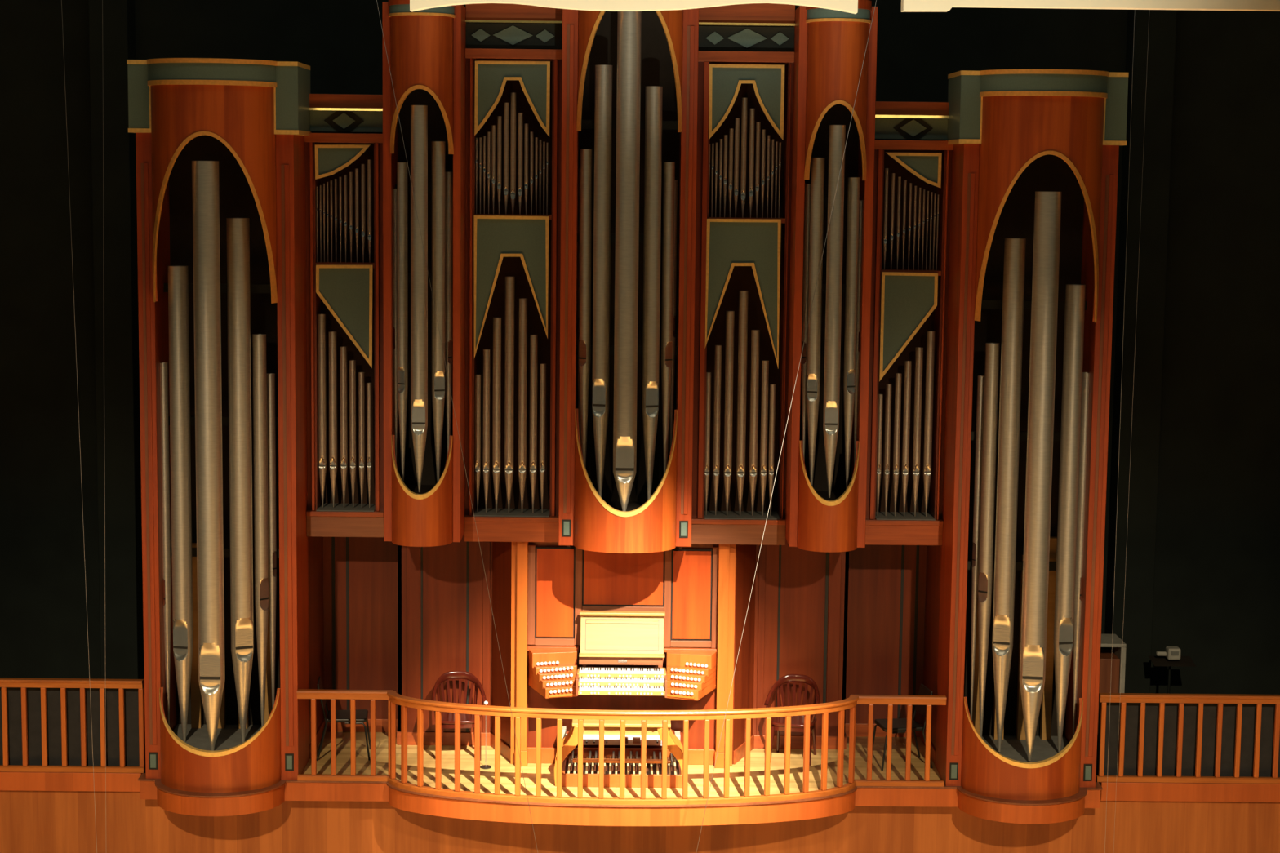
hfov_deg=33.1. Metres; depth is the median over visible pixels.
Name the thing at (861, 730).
baseboard
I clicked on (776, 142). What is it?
pipe
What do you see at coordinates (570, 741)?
bench
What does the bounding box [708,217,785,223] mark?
shelf
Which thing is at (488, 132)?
pipe
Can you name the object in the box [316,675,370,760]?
chair
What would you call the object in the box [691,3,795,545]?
bay
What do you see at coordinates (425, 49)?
tower
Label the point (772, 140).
pipe
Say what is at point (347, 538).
trim
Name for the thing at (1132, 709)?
balusters
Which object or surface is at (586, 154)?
pipe
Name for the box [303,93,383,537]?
bay
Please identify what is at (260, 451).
pipe
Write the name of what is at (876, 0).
cable
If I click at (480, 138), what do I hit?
pipe
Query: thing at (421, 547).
trim
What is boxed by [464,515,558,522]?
shelf
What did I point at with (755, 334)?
pipe
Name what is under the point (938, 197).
pipe
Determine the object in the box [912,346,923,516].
pipe
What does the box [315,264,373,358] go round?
shade
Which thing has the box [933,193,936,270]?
pipe
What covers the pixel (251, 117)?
tower
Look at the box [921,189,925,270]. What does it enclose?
pipe
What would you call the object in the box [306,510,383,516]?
shelf
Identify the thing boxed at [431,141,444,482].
pipe
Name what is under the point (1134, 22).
cable
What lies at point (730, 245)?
shade
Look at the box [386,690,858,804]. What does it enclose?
balustrade
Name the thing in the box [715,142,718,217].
pipe
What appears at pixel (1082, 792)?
trim
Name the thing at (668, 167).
pipe
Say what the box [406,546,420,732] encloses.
trim
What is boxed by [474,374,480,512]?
pipe
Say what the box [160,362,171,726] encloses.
pipe
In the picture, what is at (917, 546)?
trim
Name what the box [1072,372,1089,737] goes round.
pipe
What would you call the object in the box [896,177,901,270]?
pipe
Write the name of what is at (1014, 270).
pipe
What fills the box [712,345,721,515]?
pipe
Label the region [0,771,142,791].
trim
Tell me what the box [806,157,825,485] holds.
pipe
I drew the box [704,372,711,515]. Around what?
pipe
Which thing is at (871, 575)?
wall
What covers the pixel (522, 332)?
pipe
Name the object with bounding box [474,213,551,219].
shelf
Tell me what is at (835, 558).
trim
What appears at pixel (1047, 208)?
pipe
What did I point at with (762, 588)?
trim
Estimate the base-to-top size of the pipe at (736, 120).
1.035 m
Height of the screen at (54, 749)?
0.905 m
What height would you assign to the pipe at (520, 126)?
1.058 m
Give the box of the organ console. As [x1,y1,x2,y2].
[527,610,716,766]
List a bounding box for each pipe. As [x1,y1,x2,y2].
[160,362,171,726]
[167,265,193,742]
[191,160,224,751]
[226,217,253,742]
[252,333,268,728]
[266,373,276,708]
[316,186,317,262]
[317,314,326,506]
[319,185,321,262]
[323,183,324,262]
[326,182,328,262]
[328,331,337,507]
[329,180,333,262]
[334,178,337,262]
[338,177,342,262]
[339,346,347,507]
[343,174,346,262]
[349,172,352,262]
[349,360,356,507]
[355,168,359,262]
[358,372,364,507]
[360,164,365,262]
[366,382,372,507]
[367,159,372,262]
[392,188,398,462]
[396,162,408,482]
[410,105,427,492]
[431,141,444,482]
[444,171,453,454]
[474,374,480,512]
[475,137,477,213]
[479,137,481,213]
[482,349,490,512]
[483,135,485,213]
[487,131,490,213]
[491,124,495,214]
[492,317,501,512]
[497,115,502,214]
[503,102,509,214]
[504,276,514,512]
[510,92,516,214]
[517,112,523,214]
[518,297,527,512]
[524,123,528,214]
[529,131,533,214]
[529,334,537,513]
[534,137,537,214]
[538,139,542,214]
[539,363,546,513]
[542,141,545,214]
[546,142,548,214]
[577,168,581,445]
[578,148,592,467]
[591,64,612,497]
[613,11,641,511]
[641,85,662,500]
[661,161,675,474]
[670,180,677,450]
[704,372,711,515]
[708,143,710,209]
[711,143,714,217]
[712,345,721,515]
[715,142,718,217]
[719,138,722,217]
[723,134,727,217]
[723,311,734,515]
[728,128,733,217]
[733,118,739,217]
[736,290,748,515]
[740,97,747,217]
[748,108,755,217]
[748,329,759,515]
[755,121,760,217]
[760,129,765,217]
[760,360,768,515]
[766,135,770,217]
[768,383,776,515]
[771,139,774,217]
[774,141,777,217]
[778,142,781,217]
[801,183,810,460]
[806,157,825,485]
[822,124,845,497]
[843,177,859,489]
[853,200,862,466]
[876,394,883,515]
[883,168,888,270]
[884,383,892,515]
[890,173,895,270]
[893,373,902,515]
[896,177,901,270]
[902,180,906,270]
[902,360,911,516]
[907,182,911,270]
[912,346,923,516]
[913,186,916,270]
[917,187,921,270]
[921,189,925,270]
[923,330,935,516]
[925,191,928,270]
[928,191,933,270]
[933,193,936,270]
[936,194,939,270]
[970,375,984,720]
[977,342,999,737]
[991,238,1026,751]
[1019,191,1061,760]
[1053,284,1085,752]
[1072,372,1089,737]
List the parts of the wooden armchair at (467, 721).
post, leg, hooped rail, seat, post, leg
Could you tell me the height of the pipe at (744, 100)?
1.246 m
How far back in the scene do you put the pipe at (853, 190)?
22.04 m
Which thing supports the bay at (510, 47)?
attached to the organ case
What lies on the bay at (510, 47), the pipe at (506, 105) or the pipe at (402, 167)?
the pipe at (506, 105)
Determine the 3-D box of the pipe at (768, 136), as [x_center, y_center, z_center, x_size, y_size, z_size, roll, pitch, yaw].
[1.342,-2.616,22.567,0.031,0.861,0.032,1,7,0]
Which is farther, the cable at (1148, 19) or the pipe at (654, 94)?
the pipe at (654, 94)
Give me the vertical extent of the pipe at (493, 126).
0.926 m
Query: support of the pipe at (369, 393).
on the bay at (346, 129)
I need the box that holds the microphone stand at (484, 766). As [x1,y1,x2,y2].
[480,701,491,768]
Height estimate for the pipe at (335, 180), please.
0.883 m
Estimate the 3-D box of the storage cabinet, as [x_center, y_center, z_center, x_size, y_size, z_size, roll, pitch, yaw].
[5.321,2.990,25.024,0.488,1.069,0.550,1,7,0]
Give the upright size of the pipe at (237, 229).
5.464 m
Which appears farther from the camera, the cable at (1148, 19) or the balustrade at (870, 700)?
the balustrade at (870, 700)
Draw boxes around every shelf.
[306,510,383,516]
[315,262,373,267]
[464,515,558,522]
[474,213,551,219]
[691,517,786,524]
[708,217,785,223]
[865,518,943,525]
[881,269,941,275]
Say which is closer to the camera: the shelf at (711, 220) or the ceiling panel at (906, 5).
the ceiling panel at (906, 5)
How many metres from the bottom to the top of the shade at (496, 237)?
1.505 m
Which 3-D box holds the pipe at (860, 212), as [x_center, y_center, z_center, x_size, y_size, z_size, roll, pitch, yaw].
[2.249,-0.812,22.260,0.067,3.036,0.067,1,7,0]
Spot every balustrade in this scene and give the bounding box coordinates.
[0,677,145,773]
[296,688,391,782]
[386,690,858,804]
[851,694,946,786]
[1095,693,1279,783]
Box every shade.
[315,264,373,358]
[318,146,368,178]
[474,63,550,136]
[474,215,548,358]
[706,222,777,360]
[708,67,782,138]
[879,271,934,371]
[885,152,937,186]
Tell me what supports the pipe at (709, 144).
on the bay at (745, 51)
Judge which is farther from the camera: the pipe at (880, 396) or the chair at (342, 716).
the chair at (342, 716)
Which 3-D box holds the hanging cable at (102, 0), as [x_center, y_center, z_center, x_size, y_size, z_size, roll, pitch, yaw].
[-4.687,-0.461,18.848,0.127,9.169,0.003,1,7,0]
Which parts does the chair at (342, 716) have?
backrest, leg, leg, seat, leg, leg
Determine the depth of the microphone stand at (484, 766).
23.08 m
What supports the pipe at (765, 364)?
on the bay at (745, 51)
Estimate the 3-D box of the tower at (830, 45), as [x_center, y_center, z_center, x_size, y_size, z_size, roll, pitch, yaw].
[1.968,-1.536,22.181,0.788,5.564,1.044,1,7,0]
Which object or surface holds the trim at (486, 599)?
attached to the wall at (377, 566)
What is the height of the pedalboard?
0.200 m
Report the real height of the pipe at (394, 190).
3.087 m
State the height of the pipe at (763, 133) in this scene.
0.920 m
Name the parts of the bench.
curved leg, curved leg, foot rail, seat, curved leg, curved leg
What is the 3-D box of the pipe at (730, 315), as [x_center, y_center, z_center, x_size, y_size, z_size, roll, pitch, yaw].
[0.940,-0.135,22.855,0.088,2.179,0.090,1,7,0]
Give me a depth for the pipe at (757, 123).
22.53 m
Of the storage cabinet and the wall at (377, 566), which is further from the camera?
the storage cabinet
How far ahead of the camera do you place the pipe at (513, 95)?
22.49 m
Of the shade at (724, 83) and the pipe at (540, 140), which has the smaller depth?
the shade at (724, 83)
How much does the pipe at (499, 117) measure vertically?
1.020 m
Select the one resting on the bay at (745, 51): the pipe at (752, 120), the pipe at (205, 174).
the pipe at (752, 120)
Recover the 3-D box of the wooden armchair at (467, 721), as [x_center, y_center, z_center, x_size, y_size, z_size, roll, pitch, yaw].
[-1.984,3.160,23.535,0.598,0.898,0.496,0,7,-8]
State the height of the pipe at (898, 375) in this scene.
1.540 m
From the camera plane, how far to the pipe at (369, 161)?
22.73 m
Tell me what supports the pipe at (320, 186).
on the bay at (346, 129)
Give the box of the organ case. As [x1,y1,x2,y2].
[510,542,735,768]
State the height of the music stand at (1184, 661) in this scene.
0.855 m
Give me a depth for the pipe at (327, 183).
22.75 m
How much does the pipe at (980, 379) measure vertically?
3.928 m
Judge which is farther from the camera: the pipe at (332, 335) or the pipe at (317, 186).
the pipe at (332, 335)
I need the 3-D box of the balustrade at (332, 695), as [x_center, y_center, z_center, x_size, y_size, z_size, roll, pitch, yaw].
[-3.077,3.230,22.512,0.997,0.960,0.100,1,7,0]
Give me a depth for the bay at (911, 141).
22.85 m
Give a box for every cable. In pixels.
[61,0,97,852]
[102,0,106,795]
[376,0,537,852]
[696,0,876,851]
[1104,22,1134,852]
[1113,18,1149,846]
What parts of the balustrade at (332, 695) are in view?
under rail, rail, handrail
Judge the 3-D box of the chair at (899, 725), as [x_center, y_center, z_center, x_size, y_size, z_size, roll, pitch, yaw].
[2.845,3.258,23.408,0.581,0.843,0.471,-1,7,-10]
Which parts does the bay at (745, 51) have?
frieze panel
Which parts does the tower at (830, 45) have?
post, panel, post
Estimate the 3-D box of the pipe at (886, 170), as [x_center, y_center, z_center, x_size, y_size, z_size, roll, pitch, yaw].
[2.599,-2.193,22.795,0.038,1.072,0.039,1,7,0]
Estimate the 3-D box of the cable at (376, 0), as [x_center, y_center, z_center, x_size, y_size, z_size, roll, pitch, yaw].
[-1.705,-0.465,19.066,1.757,9.256,0.004,1,7,0]
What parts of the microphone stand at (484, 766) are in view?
stem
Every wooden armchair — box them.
[431,671,486,760]
[764,674,819,766]
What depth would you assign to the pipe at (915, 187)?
22.79 m
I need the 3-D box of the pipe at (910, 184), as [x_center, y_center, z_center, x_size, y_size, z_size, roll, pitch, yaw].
[2.854,-2.114,22.805,0.027,0.918,0.028,1,7,0]
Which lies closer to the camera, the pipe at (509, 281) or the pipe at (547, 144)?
the pipe at (547, 144)
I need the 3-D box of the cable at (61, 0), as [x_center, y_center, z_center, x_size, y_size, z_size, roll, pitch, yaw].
[-4.924,-0.461,18.847,0.206,9.165,0.004,1,7,0]
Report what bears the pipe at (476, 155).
on the bay at (510, 47)
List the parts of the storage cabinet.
frame, frame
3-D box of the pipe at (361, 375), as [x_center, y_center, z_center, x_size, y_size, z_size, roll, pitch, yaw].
[-2.974,0.147,23.037,0.063,1.457,0.065,1,7,0]
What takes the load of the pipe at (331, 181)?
on the bay at (346, 129)
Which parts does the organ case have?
cross rail, knee panel, cross rail, cross rail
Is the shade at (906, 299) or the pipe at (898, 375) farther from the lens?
the pipe at (898, 375)
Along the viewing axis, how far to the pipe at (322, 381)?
22.95 m
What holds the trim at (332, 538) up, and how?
attached to the wall at (377, 566)
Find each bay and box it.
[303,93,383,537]
[464,3,562,542]
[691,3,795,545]
[865,101,953,545]
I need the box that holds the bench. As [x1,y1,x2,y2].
[554,719,683,786]
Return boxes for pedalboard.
[561,747,682,788]
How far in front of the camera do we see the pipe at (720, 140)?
22.54 m
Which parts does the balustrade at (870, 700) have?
handrail, rail, under rail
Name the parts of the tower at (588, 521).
post, panel, post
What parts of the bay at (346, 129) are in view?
frieze panel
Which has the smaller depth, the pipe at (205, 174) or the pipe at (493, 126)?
the pipe at (205, 174)
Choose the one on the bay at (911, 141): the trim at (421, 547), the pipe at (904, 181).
the pipe at (904, 181)
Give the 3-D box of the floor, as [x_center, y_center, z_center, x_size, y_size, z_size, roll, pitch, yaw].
[2.718,3.683,23.877,13.155,0.120,4.060,1,7,0]
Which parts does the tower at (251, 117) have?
post, panel, post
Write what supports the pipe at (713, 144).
on the bay at (745, 51)
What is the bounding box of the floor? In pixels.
[302,731,1100,798]
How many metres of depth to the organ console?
22.95 m
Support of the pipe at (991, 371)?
on the tower at (1014, 135)
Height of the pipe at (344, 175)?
0.928 m
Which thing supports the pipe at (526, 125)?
on the bay at (510, 47)
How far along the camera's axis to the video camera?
24.82 m
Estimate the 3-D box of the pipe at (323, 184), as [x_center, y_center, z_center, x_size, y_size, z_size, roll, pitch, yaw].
[-3.336,-2.148,22.766,0.020,0.832,0.020,1,7,0]
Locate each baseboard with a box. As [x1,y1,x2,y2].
[309,719,511,761]
[733,723,935,764]
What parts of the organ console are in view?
toe plate, piston rail, piston rail, piston rail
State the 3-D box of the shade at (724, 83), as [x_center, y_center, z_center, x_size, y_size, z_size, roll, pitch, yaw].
[1.101,-3.362,22.352,0.781,0.777,0.030,1,7,0]
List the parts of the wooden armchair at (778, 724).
leg, post, leg, hooped rail, seat, leg, arm post, post, leg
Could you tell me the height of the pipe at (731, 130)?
0.928 m
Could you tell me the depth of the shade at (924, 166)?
22.59 m
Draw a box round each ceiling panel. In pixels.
[409,0,857,13]
[901,0,1279,11]
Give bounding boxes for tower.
[126,57,311,792]
[382,0,466,546]
[558,8,698,553]
[785,0,877,552]
[934,68,1128,800]
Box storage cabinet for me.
[1097,634,1126,734]
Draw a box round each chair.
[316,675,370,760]
[872,684,933,770]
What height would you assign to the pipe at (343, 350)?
1.728 m
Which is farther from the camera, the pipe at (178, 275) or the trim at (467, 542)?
the trim at (467, 542)
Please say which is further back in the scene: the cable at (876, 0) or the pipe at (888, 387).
the pipe at (888, 387)
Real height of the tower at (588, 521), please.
5.938 m
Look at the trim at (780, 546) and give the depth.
23.85 m
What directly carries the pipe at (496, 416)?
on the bay at (510, 47)
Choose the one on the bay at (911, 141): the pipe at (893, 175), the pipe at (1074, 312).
the pipe at (893, 175)
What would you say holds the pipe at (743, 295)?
on the bay at (745, 51)
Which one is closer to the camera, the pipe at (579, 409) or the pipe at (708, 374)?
the pipe at (579, 409)
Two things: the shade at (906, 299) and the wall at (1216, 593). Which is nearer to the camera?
the shade at (906, 299)
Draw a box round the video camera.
[1155,646,1181,660]
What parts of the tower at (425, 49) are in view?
post, panel, post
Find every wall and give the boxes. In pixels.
[0,0,1279,694]
[0,791,1279,852]
[307,536,511,746]
[732,539,941,764]
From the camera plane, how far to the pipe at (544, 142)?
22.54 m
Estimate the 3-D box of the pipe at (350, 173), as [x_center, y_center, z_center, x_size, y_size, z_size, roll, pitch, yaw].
[-3.052,-2.207,22.761,0.034,0.956,0.035,1,7,0]
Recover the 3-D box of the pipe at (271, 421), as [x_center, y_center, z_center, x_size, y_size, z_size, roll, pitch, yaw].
[-3.864,1.363,22.631,0.095,3.850,0.095,1,7,0]
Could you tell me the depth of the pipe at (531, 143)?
22.53 m
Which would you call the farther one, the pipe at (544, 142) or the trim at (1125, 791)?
the trim at (1125, 791)
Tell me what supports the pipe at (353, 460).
on the bay at (346, 129)
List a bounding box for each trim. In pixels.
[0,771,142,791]
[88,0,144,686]
[137,773,1102,807]
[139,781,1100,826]
[331,537,335,689]
[346,537,349,710]
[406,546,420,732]
[421,546,422,699]
[466,541,468,732]
[482,542,489,733]
[755,544,766,735]
[775,545,781,734]
[822,552,828,703]
[826,551,841,736]
[897,545,904,718]
[911,545,919,720]
[1100,782,1279,802]
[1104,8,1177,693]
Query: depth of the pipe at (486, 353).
22.82 m
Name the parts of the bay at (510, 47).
frieze panel, panel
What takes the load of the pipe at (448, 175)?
attached to the tower at (425, 49)
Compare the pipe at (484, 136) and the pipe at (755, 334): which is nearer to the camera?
the pipe at (484, 136)
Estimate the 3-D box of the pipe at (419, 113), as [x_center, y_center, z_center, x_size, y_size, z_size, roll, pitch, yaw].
[-2.238,-1.275,21.858,0.170,3.923,0.170,1,7,0]
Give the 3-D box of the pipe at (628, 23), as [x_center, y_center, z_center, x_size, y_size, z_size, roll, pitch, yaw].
[-0.133,-1.629,21.758,0.237,5.058,0.238,1,7,0]
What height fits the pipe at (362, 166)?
1.042 m
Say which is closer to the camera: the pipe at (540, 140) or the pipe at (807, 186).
the pipe at (807, 186)
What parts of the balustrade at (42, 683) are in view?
under rail, handrail, rail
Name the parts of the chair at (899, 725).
leg, leg, seat, leg, backrest, leg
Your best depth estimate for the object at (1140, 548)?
25.01 m
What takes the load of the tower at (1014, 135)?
on the floor
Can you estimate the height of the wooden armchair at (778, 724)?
0.898 m
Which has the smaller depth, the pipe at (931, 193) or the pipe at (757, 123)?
the pipe at (757, 123)
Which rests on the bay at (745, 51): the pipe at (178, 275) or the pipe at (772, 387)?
the pipe at (772, 387)
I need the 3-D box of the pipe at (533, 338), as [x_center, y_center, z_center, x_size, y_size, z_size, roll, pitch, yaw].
[-1.129,-0.022,22.857,0.080,1.902,0.082,1,7,0]
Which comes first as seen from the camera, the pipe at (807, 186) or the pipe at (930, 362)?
the pipe at (807, 186)
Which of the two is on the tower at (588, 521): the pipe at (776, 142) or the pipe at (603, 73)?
the pipe at (603, 73)
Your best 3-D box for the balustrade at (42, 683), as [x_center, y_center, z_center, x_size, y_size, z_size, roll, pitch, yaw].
[-7.412,3.140,22.718,4.359,0.993,0.100,1,7,0]
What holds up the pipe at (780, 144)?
on the bay at (745, 51)
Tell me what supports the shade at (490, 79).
hanging from the bay at (510, 47)
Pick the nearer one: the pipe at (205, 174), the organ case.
the pipe at (205, 174)
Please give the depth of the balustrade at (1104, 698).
22.79 m
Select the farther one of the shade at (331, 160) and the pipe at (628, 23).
the shade at (331, 160)
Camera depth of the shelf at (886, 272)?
22.73 m
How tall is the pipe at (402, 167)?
3.352 m
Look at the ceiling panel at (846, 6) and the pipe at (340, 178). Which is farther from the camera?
the pipe at (340, 178)
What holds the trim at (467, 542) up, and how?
attached to the wall at (377, 566)
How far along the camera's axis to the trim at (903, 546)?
24.43 m
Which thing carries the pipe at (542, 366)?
on the bay at (510, 47)
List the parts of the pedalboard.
board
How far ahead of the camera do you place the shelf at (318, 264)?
22.68 m
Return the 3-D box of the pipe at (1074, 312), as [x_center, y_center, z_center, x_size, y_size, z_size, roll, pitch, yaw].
[4.429,0.983,22.332,0.199,4.904,0.199,1,7,0]
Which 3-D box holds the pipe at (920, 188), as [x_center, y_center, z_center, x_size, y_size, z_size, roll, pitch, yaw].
[2.955,-2.090,22.809,0.024,0.872,0.024,1,7,0]
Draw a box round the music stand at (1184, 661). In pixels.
[1148,656,1195,693]
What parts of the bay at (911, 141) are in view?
frieze panel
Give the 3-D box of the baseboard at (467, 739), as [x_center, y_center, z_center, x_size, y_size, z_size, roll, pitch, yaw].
[-2.487,3.481,23.936,2.212,0.150,1.236,1,7,0]
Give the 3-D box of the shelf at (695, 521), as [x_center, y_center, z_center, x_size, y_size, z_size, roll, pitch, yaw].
[1.035,0.979,23.047,1.009,0.050,0.560,1,7,0]
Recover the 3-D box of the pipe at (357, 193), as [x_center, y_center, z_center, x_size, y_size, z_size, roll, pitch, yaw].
[-2.988,-2.225,22.759,0.038,0.994,0.039,1,7,0]
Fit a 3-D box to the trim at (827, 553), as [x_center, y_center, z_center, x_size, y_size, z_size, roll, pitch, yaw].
[2.059,2.294,23.890,0.030,2.312,0.022,1,7,0]
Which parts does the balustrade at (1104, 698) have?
rail, under rail, handrail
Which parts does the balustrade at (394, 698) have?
rail, under rail, handrail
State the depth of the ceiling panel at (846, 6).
16.73 m
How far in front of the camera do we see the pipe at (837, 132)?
21.81 m
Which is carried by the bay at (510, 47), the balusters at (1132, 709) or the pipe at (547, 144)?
the pipe at (547, 144)
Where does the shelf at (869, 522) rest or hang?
attached to the bay at (911, 141)
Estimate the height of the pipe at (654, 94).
4.325 m
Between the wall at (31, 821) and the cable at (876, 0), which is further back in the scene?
the wall at (31, 821)
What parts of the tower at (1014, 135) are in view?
post, panel, post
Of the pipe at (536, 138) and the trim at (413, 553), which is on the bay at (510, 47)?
the pipe at (536, 138)
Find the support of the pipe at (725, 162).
on the bay at (745, 51)
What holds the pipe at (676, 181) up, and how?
on the tower at (588, 521)
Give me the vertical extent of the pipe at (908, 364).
1.673 m
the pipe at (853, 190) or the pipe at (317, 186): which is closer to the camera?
the pipe at (853, 190)
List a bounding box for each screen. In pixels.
[0,686,145,767]
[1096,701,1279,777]
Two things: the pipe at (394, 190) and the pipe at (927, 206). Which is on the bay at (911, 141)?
the pipe at (927, 206)

